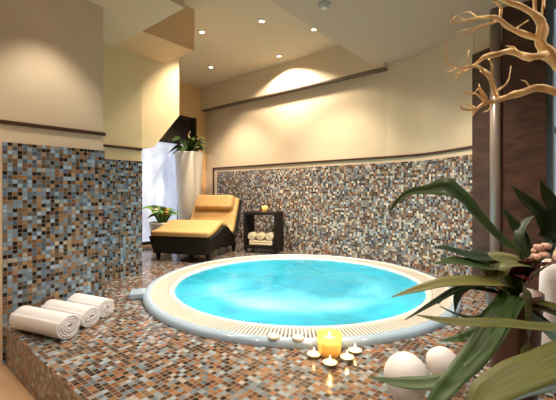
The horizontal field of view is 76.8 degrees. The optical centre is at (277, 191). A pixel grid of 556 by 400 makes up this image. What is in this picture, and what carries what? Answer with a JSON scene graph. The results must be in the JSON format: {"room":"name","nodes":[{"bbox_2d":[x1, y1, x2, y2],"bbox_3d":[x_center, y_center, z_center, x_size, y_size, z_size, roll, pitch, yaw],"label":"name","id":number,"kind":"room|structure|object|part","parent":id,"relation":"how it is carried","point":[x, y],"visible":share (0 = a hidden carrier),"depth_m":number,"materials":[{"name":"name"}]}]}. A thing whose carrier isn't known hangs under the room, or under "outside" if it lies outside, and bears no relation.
{"room":"spa hot tub room","nodes":[
{"label":"spa hot tub room","id":0,"kind":"room"},
{"bbox_2d":[0,365,34,399],"bbox_3d":[-1.693,1.200,0.077,8.100,0.100,3.350,0,0,40],"label":"floor","id":1,"kind":"structure","parent":0,"point":[11,388],"depth_m":2.05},
{"bbox_2d":[0,0,105,364],"bbox_3d":[-2.997,-0.180,1.579,0.854,2.660,3.989,0,0,40],"label":"wall","id":2,"kind":"structure","parent":0,"point":[52,155],"depth_m":2.54,"materials":[{"name":"beige paint"}]},
{"bbox_3d":[-2.642,-0.462,1.348,0.014,0.026,3.889,0,0,40],"label":"trim","id":3,"kind":"part","parent":2,"relation":"part of","materials":[{"name":"brown"}]},
{"bbox_2d":[87,0,184,46],"bbox_3d":[-2.679,-1.710,1.581,1.340,0.440,4.400,0,0,40],"label":"ceiling","id":4,"kind":"structure","parent":0,"point":[123,20],"depth_m":2.97,"materials":[{"name":"paint"}]},
{"bbox_2d":[103,44,178,280],"bbox_3d":[-1.633,-0.400,3.856,0.234,3.100,1.285,0,0,40],"label":"wall","id":5,"kind":"structure","parent":0,"point":[141,93],"depth_m":3.74,"materials":[{"name":"yellow paint"}]},
{"bbox_3d":[-1.722,-0.462,3.577,0.014,0.026,0.718,0,0,40],"label":"trim","id":6,"kind":"part","parent":5,"relation":"part of","materials":[{"name":"brown"}]},
{"bbox_2d":[115,5,193,62],"bbox_3d":[-1.289,-1.710,3.671,0.560,0.440,0.590,0,0,40],"label":"ceiling beam","id":7,"kind":"structure","parent":0,"point":[171,38],"depth_m":3.60,"materials":[{"name":"paint"}]},
{"bbox_2d":[142,82,204,246],"bbox_3d":[-2.895,-0.400,4.898,0.120,3.100,4.820,0,0,40],"label":"wall","id":8,"kind":"structure","parent":0,"point":[189,95],"depth_m":6.46,"materials":[{"name":"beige paint"}]},
{"bbox_2d":[142,115,195,244],"bbox_3d":[-2.248,-0.240,5.660,0.080,2.220,2.220,0,0,40],"label":"window","id":9,"kind":"structure","parent":8,"relation":"in","point":[158,165],"depth_m":5.99,"materials":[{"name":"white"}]},
{"bbox_3d":[-2.251,-0.010,5.663,0.010,1.660,2.100,0,0,40],"label":"pane","id":10,"kind":"part","parent":9,"relation":"part of","materials":[{"name":"grey glass"}]},
{"bbox_3d":[-2.251,-1.100,5.663,0.010,0.380,2.100,0,0,40],"label":"dark pane","id":11,"kind":"part","parent":9,"relation":"part of","materials":[{"name":"black glass"}]},
{"bbox_2d":[179,0,340,87],"bbox_3d":[-2.323,-1.980,2.938,3.510,0.100,7.140,0,0,40],"label":"ceiling","id":12,"kind":"structure","parent":0,"point":[234,42],"depth_m":4.49,"materials":[{"name":"paint"}]},
{"bbox_2d":[5,243,555,399],"bbox_3d":[0.547,1.025,2.766,7.900,0.250,3.690,0,0,40],"label":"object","id":13,"kind":"object","parent":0,"point":[129,353],"visible":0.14,"depth_m":1.87,"materials":[{"name":"tile"}]},
{"bbox_2d":[9,305,79,339],"bbox_3d":[-1.480,0.828,2.225,0.462,0.144,0.156,0,0,23],"label":"rolled towel","id":14,"kind":"object","parent":13,"relation":"on","point":[51,323],"visible":1,"depth_m":2.16,"materials":[{"name":"white fabric"}]},
{"bbox_2d":[41,299,99,327],"bbox_3d":[-1.428,0.834,2.411,0.432,0.131,0.141,0,0,24],"label":"rolled towel","id":15,"kind":"object","parent":13,"relation":"on","point":[89,316],"visible":0.8,"depth_m":2.35,"materials":[{"name":"white fabric"}]},
{"bbox_2d":[67,293,113,317],"bbox_3d":[-1.377,0.834,2.576,0.352,0.131,0.142,0,0,25],"label":"rolled towel","id":16,"kind":"object","parent":13,"relation":"on","point":[105,306],"visible":0.69,"depth_m":2.52,"materials":[{"name":"white fabric"}]},
{"bbox_2d":[142,205,179,249],"bbox_3d":[-1.801,0.554,5.408,0.544,0.693,0.643,0,0,40],"label":"flower pot","id":17,"kind":"object","parent":13,"relation":"on","point":[162,214],"visible":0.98,"depth_m":5.34,"materials":[{"name":"white ceramic"}]},
{"bbox_3d":[-1.791,0.685,5.420,0.400,0.430,0.400,0,0,40],"label":"pot","id":18,"kind":"part","parent":17,"relation":"part of","materials":[{"name":"white ceramic"}]},
{"bbox_2d":[168,131,214,219],"bbox_3d":[-1.521,-0.067,5.998,0.801,1.934,0.829,0,0,8],"label":"planter","id":19,"kind":"object","parent":13,"relation":"on","point":[188,160],"visible":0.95,"depth_m":5.85,"materials":[{"name":"white ceramic"}]},
{"bbox_3d":[-1.529,0.115,6.030,0.470,1.570,0.470,0,0,40],"label":"planter","id":20,"kind":"part","parent":19,"relation":"part of","materials":[{"name":"white ceramic"}]},
{"bbox_2d":[149,194,241,260],"bbox_3d":[-1.104,0.471,5.071,0.884,0.858,1.255,0,0,15],"label":"sun lounger","id":21,"kind":"object","parent":13,"relation":"on","point":[213,224],"visible":0.98,"depth_m":4.71,"materials":[{"name":"fabric"}]},
{"bbox_2d":[151,198,238,237],"bbox_3d":[-1.111,0.369,5.047,0.834,0.538,1.205,0,0,15],"label":"cushion","id":22,"kind":"object","parent":21,"relation":"on","point":[210,217],"depth_m":4.92,"materials":[{"name":"yellow fabric"}]},
{"bbox_3d":[-0.891,0.830,4.473,0.087,0.140,0.090,0,0,15],"label":"leg","id":23,"kind":"part","parent":21,"relation":"part of","materials":[{"name":"wicker"}]},
{"bbox_2d":[195,195,234,208],"bbox_3d":[-0.994,0.165,5.483,0.637,0.219,0.165,0,0,15],"label":"pillow","id":24,"kind":"object","parent":21,"relation":"on","point":[202,201],"depth_m":5.43,"materials":[{"name":"yellow fabric"}]},
{"bbox_3d":[-0.669,0.830,5.304,0.087,0.140,0.090,0,0,15],"label":"leg","id":25,"kind":"part","parent":21,"relation":"part of","materials":[{"name":"wicker"}]},
{"bbox_2d":[244,211,282,253],"bbox_3d":[-0.212,0.600,5.253,0.514,0.600,0.380,0,0,17],"label":"side table","id":26,"kind":"object","parent":13,"relation":"on","point":[249,216],"visible":0.91,"depth_m":5.15,"materials":[{"name":"wicker"}]},
{"bbox_3d":[-0.437,0.595,5.321,0.044,0.510,0.350,0,0,17],"label":"panel","id":27,"kind":"part","parent":26,"relation":"part of","materials":[{"name":"wicker"}]},
{"bbox_2d":[246,244,273,248],"bbox_3d":[-0.212,0.807,5.253,0.426,0.045,0.350,0,0,17],"label":"shelf","id":28,"kind":"object","parent":26,"relation":"attached to","point":[247,245],"depth_m":5.10,"materials":[{"name":"wicker"}]},
{"bbox_2d":[249,238,273,245],"bbox_3d":[-0.218,0.749,5.234,0.360,0.069,0.270,0,0,17],"label":"folded towel","id":29,"kind":"object","parent":26,"relation":"on","point":[256,241],"visible":0.62,"depth_m":5.12,"materials":[{"name":"beige fabric"}]},
{"bbox_2d":[248,230,259,239],"bbox_3d":[-0.346,0.656,5.270,0.126,0.113,0.281,0,0,17],"label":"rolled towel","id":30,"kind":"object","parent":29,"relation":"on","point":[252,235],"visible":0.81,"depth_m":5.15,"materials":[{"name":"beige fabric"}]},
{"bbox_2d":[257,231,269,239],"bbox_3d":[-0.214,0.656,5.230,0.127,0.114,0.280,0,0,17],"label":"rolled towel","id":31,"kind":"object","parent":29,"relation":"on","point":[262,235],"visible":0.86,"depth_m":5.11,"materials":[{"name":"beige fabric"}]},
{"bbox_2d":[266,231,273,240],"bbox_3d":[-0.082,0.655,5.189,0.126,0.114,0.283,0,0,17],"label":"rolled towel","id":32,"kind":"object","parent":29,"relation":"on","point":[269,236],"visible":0.7,"depth_m":5.06,"materials":[{"name":"beige fabric"}]},
{"bbox_2d":[262,206,266,211],"bbox_3d":[-0.198,0.255,5.228,0.084,0.089,0.084,0,0,40],"label":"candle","id":33,"kind":"object","parent":26,"relation":"on","point":[264,208],"visible":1,"depth_m":5.19,"materials":[{"name":"yellow wax"}]},
{"bbox_3d":[0.013,0.595,5.185,0.044,0.510,0.350,0,0,17],"label":"panel","id":34,"kind":"part","parent":26,"relation":"part of","materials":[{"name":"wicker"}]},
{"bbox_2d":[129,254,461,348],"bbox_3d":[0.194,1.321,3.427,2.833,0.958,2.833,0,0,24],"label":"whirlpool","id":35,"kind":"object","parent":13,"relation":"in","point":[273,300],"visible":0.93,"depth_m":2.82,"materials":[{"name":"white plastic"}]},
{"bbox_2d":[307,349,320,358],"bbox_3d":[0.196,0.873,1.909,0.078,0.054,0.078,0,0,40],"label":"tealight","id":36,"kind":"object","parent":13,"relation":"on","point":[313,354],"visible":1,"depth_m":1.90,"materials":[{"name":"beige wax"}]},
{"bbox_2d":[317,328,341,358],"bbox_3d":[0.285,0.835,1.942,0.142,0.130,0.142,0,0,40],"label":"candle","id":37,"kind":"object","parent":13,"relation":"on","point":[329,341],"visible":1,"depth_m":1.89,"materials":[{"name":"yellow wax"}]},
{"bbox_2d":[323,357,337,367],"bbox_3d":[0.269,0.873,1.815,0.078,0.054,0.078,0,0,40],"label":"tealight","id":38,"kind":"object","parent":13,"relation":"on","point":[328,362],"visible":1,"depth_m":1.81,"materials":[{"name":"beige wax"}]},
{"bbox_2d":[340,352,353,362],"bbox_3d":[0.368,0.873,1.875,0.078,0.054,0.078,0,0,40],"label":"tealight","id":39,"kind":"object","parent":13,"relation":"on","point":[345,357],"visible":1,"depth_m":1.86,"materials":[{"name":"beige wax"}]},
{"bbox_2d":[348,345,361,354],"bbox_3d":[0.429,0.873,1.956,0.078,0.054,0.078,0,0,40],"label":"tealight","id":40,"kind":"object","parent":13,"relation":"on","point":[354,350],"visible":1,"depth_m":1.94,"materials":[{"name":"beige wax"}]},
{"bbox_2d":[384,351,428,399],"bbox_3d":[0.529,0.782,1.450,0.177,0.235,0.177,0,0,40],"label":"egg","id":41,"kind":"object","parent":13,"relation":"on","point":[400,364],"visible":0.77,"depth_m":1.40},
{"bbox_2d":[426,346,455,373],"bbox_3d":[0.776,0.818,1.660,0.141,0.165,0.141,0,0,40],"label":"egg","id":42,"kind":"object","parent":13,"relation":"on","point":[438,358],"visible":0.59,"depth_m":1.62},
{"bbox_2d":[368,177,555,399],"bbox_3d":[0.820,0.423,1.205,1.115,0.955,0.584,0,0,-25],"label":"leafy plant","id":43,"kind":"object","parent":13,"relation":"on","point":[507,333],"visible":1,"depth_m":1.26,"materials":[{"name":"green plant"}]},
{"bbox_3d":[1.009,0.662,1.500,0.210,0.475,0.210,0,0,40],"label":"pot","id":44,"kind":"part","parent":43,"relation":"part of","materials":[{"name":"brown ceramic"}]},
{"bbox_3d":[1.066,0.368,1.458,0.147,0.177,0.014,0,0,40],"label":"flower stem","id":45,"kind":"part","parent":43,"relation":"part of","materials":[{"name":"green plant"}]},
{"bbox_2d":[490,7,500,251],"bbox_3d":[1.888,-0.340,3.047,0.100,2.480,0.100,0,0,40],"label":"steel pole","id":46,"kind":"object","parent":13,"relation":"on","point":[495,29],"visible":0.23,"depth_m":3.01,"materials":[{"name":"silver metal"}]},
{"bbox_2d":[539,259,555,393],"bbox_3d":[1.290,0.610,1.600,0.172,0.580,0.172,0,0,40],"label":"vase","id":47,"kind":"object","parent":13,"relation":"on","point":[547,276],"visible":0.28,"depth_m":1.57,"materials":[{"name":"ceramic"}]},
{"bbox_2d":[445,0,555,254],"bbox_3d":[0.992,-0.013,1.482,0.801,1.748,0.160,0,0,-14],"label":"branch","id":48,"kind":"object","parent":47,"relation":"in","point":[546,52],"visible":0.98,"depth_m":1.46,"materials":[{"name":"beige wood"}]},
{"bbox_2d":[201,26,473,276],"bbox_3d":[0.365,-0.400,5.142,4.788,3.100,0.510,0,0,44],"label":"wall","id":49,"kind":"structure","parent":0,"point":[329,140],"depth_m":4.66,"materials":[{"name":"beige paint"}]},
{"bbox_3d":[-0.038,-1.734,5.453,3.560,0.432,0.110,0,0,40],"label":"trim","id":50,"kind":"part","parent":49,"relation":"part of","materials":[{"name":"beige paint"}]},
{"bbox_3d":[-0.031,-1.509,5.446,3.540,0.018,0.112,0,0,40],"label":"trim","id":51,"kind":"part","parent":49,"relation":"part of","materials":[{"name":"brown"}]},
{"bbox_3d":[0.453,0.231,5.035,0.367,1.338,4.389,0,0,-44],"label":"trim","id":52,"kind":"part","parent":49,"relation":"part of","materials":[{"name":"brown"}]},
{"bbox_2d":[270,0,553,64],"bbox_3d":[0.854,-1.805,0.408,4.610,0.450,7.320,0,0,40],"label":"ceiling","id":53,"kind":"structure","parent":0,"point":[375,31],"depth_m":3.28,"materials":[{"name":"paint"}]},
{"bbox_2d":[317,0,330,9],"bbox_3d":[0.388,-1.558,2.958,0.110,0.045,0.110,0,0,40],"label":"smoke detector","id":54,"kind":"object","parent":53,"relation":"attached to","point":[323,5],"visible":1,"depth_m":2.93,"materials":[{"name":"grey plastic"}]},
{"bbox_2d":[474,19,501,53],"bbox_3d":[2.025,-0.390,3.290,0.230,3.080,0.344,0,0,-26],"label":"wall","id":55,"kind":"structure","parent":0,"point":[482,35],"depth_m":3.27,"materials":[{"name":"beige paint"}]},
{"bbox_2d":[472,44,501,275],"bbox_3d":[1.988,-0.200,3.273,0.224,2.200,0.342,0,0,-20],"label":"trim","id":56,"kind":"structure","parent":55,"relation":"attached to","point":[481,119],"depth_m":3.24,"materials":[{"name":"brown stone"}]},
{"bbox_2d":[502,0,545,290],"bbox_3d":[2.283,-0.345,3.213,0.305,2.490,0.740,0,0,40],"label":"pillar","id":57,"kind":"structure","parent":0,"point":[524,117],"depth_m":2.93,"materials":[{"name":"brown wood"}]},
{"bbox_3d":[2.580,-0.390,-1.043,0.100,3.080,7.100,0,0,40],"label":"wall","id":58,"kind":"structure","parent":0,"visible":0},
{"bbox_2d":[546,0,555,258],"bbox_3d":[3.271,-0.340,2.012,2.750,2.480,0.080,0,0,40],"label":"window","id":59,"kind":"structure","parent":58,"relation":"in","point":[549,3],"depth_m":2.85,"materials":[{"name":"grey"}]},
{"bbox_3d":[3.255,-0.330,2.032,2.600,2.300,0.010,0,0,40],"label":"pane","id":60,"kind":"part","parent":59,"relation":"part of","materials":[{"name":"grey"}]}
]}

